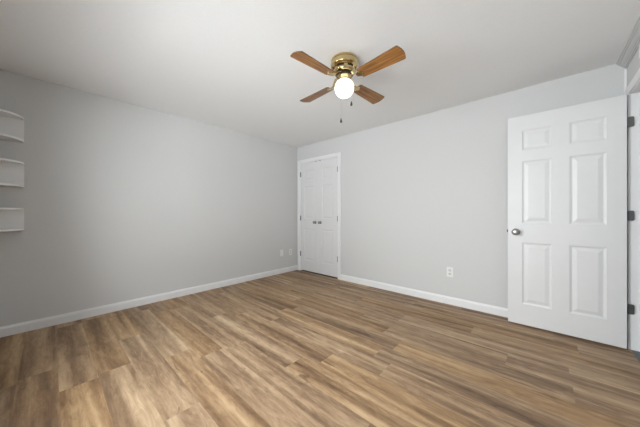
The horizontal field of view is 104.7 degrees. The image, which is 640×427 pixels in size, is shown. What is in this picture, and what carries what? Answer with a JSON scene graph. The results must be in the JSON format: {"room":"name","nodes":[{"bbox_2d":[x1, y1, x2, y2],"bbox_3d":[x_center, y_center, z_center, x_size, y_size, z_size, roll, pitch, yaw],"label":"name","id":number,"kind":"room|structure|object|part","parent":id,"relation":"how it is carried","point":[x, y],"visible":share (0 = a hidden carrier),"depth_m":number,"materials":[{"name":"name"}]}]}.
{"room":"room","nodes":[
{"label":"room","id":0,"kind":"room"},
{"bbox_2d":[0,69,296,326],"bbox_3d":[-1.695,-0.042,3.477,0.120,2.455,3.840,0,0,42],"label":"wall","id":1,"kind":"structure","parent":0,"point":[121,201],"depth_m":2.81,"materials":[{"name":"grey paint"}]},
{"bbox_2d":[0,109,23,142],"bbox_3d":[-2.706,-0.759,2.111,0.217,0.220,0.217,0,0,42],"label":"corner shelf","id":2,"kind":"object","parent":1,"relation":"attached to","point":[11,124],"visible":1,"depth_m":2.19,"materials":[{"name":"white paint"}]},
{"bbox_2d":[0,158,23,186],"bbox_3d":[-2.706,-0.351,2.111,0.217,0.223,0.217,0,0,42],"label":"corner shelf","id":3,"kind":"object","parent":1,"relation":"attached to","point":[11,171],"visible":1,"depth_m":2.20,"materials":[{"name":"white paint"}]},
{"bbox_2d":[0,208,23,231],"bbox_3d":[-2.706,0.051,2.111,0.217,0.200,0.217,0,0,42],"label":"corner shelf","id":4,"kind":"object","parent":1,"relation":"attached to","point":[11,219],"visible":1,"depth_m":2.20,"materials":[{"name":"white paint"}]},
{"bbox_2d":[0,265,297,337],"bbox_3d":[-1.645,1.041,3.432,0.014,0.090,3.600,0,0,42],"label":"baseboard","id":5,"kind":"structure","parent":1,"relation":"attached to","point":[8,330],"depth_m":2.78,"materials":[{"name":"white paint"}]},
{"bbox_2d":[0,270,639,426],"bbox_3d":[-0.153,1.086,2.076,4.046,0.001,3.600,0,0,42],"label":"floor","id":6,"kind":"structure","parent":0,"point":[297,348],"depth_m":1.76,"materials":[{"name":"brown wood"}]},
{"bbox_2d":[0,0,639,147],"bbox_3d":[0.057,-1.319,2.311,4.282,0.100,4.470,0,0,42],"label":"ceiling","id":7,"kind":"structure","parent":0,"point":[227,64],"depth_m":1.92,"materials":[{"name":"paint"}]},
{"bbox_2d":[290,45,405,122],"bbox_3d":[0.202,-1.026,2.042,0.806,0.486,0.806,0,0,1],"label":"ceiling fan","id":8,"kind":"object","parent":7,"relation":"hanging from","point":[344,65],"visible":1,"depth_m":1.95,"materials":[{"name":"brown wood"}]},
{"bbox_3d":[-0.046,-1.095,1.806,0.367,0.006,0.132,0,12,-44],"label":"blade","id":9,"kind":"part","parent":8,"relation":"part of","materials":[{"name":"brown wood"}]},
{"bbox_3d":[-0.034,-1.095,2.289,0.132,0.006,0.367,-16,11,-42],"label":"blade","id":10,"kind":"part","parent":8,"relation":"part of","materials":[{"name":"brown wood"}]},
{"bbox_3d":[0.202,-1.029,2.042,0.158,0.146,0.158,0,0,42],"label":"globe","id":11,"kind":"part","parent":8,"relation":"part of","materials":[{"name":"white glass"}]},
{"bbox_3d":[0.449,-1.095,2.277,0.367,0.006,0.132,0,-12,-44],"label":"blade","id":12,"kind":"part","parent":8,"relation":"part of","materials":[{"name":"brown wood"}]},
{"bbox_3d":[0.437,-1.095,1.794,0.132,0.006,0.367,16,-11,-42],"label":"blade","id":13,"kind":"part","parent":8,"relation":"part of","materials":[{"name":"brown wood"}]},
{"bbox_2d":[297,64,624,308],"bbox_3d":[1.140,-0.042,3.414,4.162,2.455,0.120,0,0,42],"label":"wall","id":14,"kind":"structure","parent":0,"point":[422,196],"depth_m":3.02,"materials":[{"name":"grey paint"}]},
{"bbox_2d":[300,161,317,272],"bbox_3d":[-0.215,0.063,4.554,0.459,2.006,0.093,0,0,42],"label":"door","id":15,"kind":"structure","parent":14,"relation":"in","point":[309,171],"depth_m":4.55,"materials":[{"name":"white paint"}]},
{"bbox_2d":[298,152,340,279],"bbox_3d":[-0.004,0.038,4.442,1.035,2.095,0.138,0,0,42],"label":"trim","id":16,"kind":"structure","parent":14,"relation":"attached to","point":[334,155],"depth_m":4.23,"materials":[{"name":"white paint"}]},
{"bbox_2d":[318,157,337,276],"bbox_3d":[0.127,0.063,4.243,0.459,2.006,0.093,0,0,42],"label":"door","id":17,"kind":"structure","parent":14,"relation":"in","point":[328,168],"depth_m":4.24,"materials":[{"name":"white paint"}]},
{"bbox_2d":[340,274,507,317],"bbox_3d":[1.443,1.041,3.048,2.982,0.090,0.014,0,0,42],"label":"baseboard","id":18,"kind":"structure","parent":14,"relation":"attached to","point":[486,308],"depth_m":3.07,"materials":[{"name":"white paint"}]},
{"bbox_2d":[447,267,452,276],"bbox_3d":[1.554,0.701,2.951,0.072,0.116,0.009,0,0,42],"label":"wall outlet","id":19,"kind":"object","parent":14,"relation":"attached to","point":[449,269],"visible":1,"depth_m":2.95,"materials":[{"name":"white plastic"}]},
{"bbox_2d":[624,69,626,94],"bbox_3d":[2.544,-0.105,2.054,0.014,2.201,0.006,0,0,42],"label":"trim","id":20,"kind":"structure","parent":14,"relation":"attached to","point":[625,70],"depth_m":2.05,"materials":[{"name":"white paint"}]},
{"bbox_2d":[627,48,639,86],"bbox_3d":[1.345,-0.042,0.634,0.120,2.455,3.720,0,0,42],"label":"wall","id":21,"kind":"structure","parent":0,"point":[634,65],"depth_m":1.90,"materials":[{"name":"grey paint"}]},
{"bbox_2d":[507,94,633,348],"bbox_3d":[2.174,0.064,2.208,0.805,2.017,0.170,0,0,43],"label":"door","id":22,"kind":"structure","parent":21,"relation":"in","point":[568,215],"depth_m":2.17,"materials":[{"name":"white paint"}]},
{"bbox_3d":[1.899,0.180,2.395,0.067,0.067,0.072,0,0,43],"label":"knob","id":23,"kind":"part","parent":22,"relation":"part of","materials":[{"name":"silver metal"}]},
{"bbox_2d":[616,15,639,68],"bbox_3d":[1.320,-1.236,0.738,0.058,0.066,3.600,0,0,42],"label":"trim","id":24,"kind":"structure","parent":21,"relation":"attached to","point":[632,44],"depth_m":1.83,"materials":[{"name":"paint"}]},
{"bbox_2d":[625,68,639,351],"bbox_3d":[2.260,0.033,1.647,0.148,2.105,0.900,0,0,42],"label":"trim","id":25,"kind":"structure","parent":21,"relation":"attached to","point":[632,91],"depth_m":1.96,"materials":[{"name":"white paint"}]}
]}

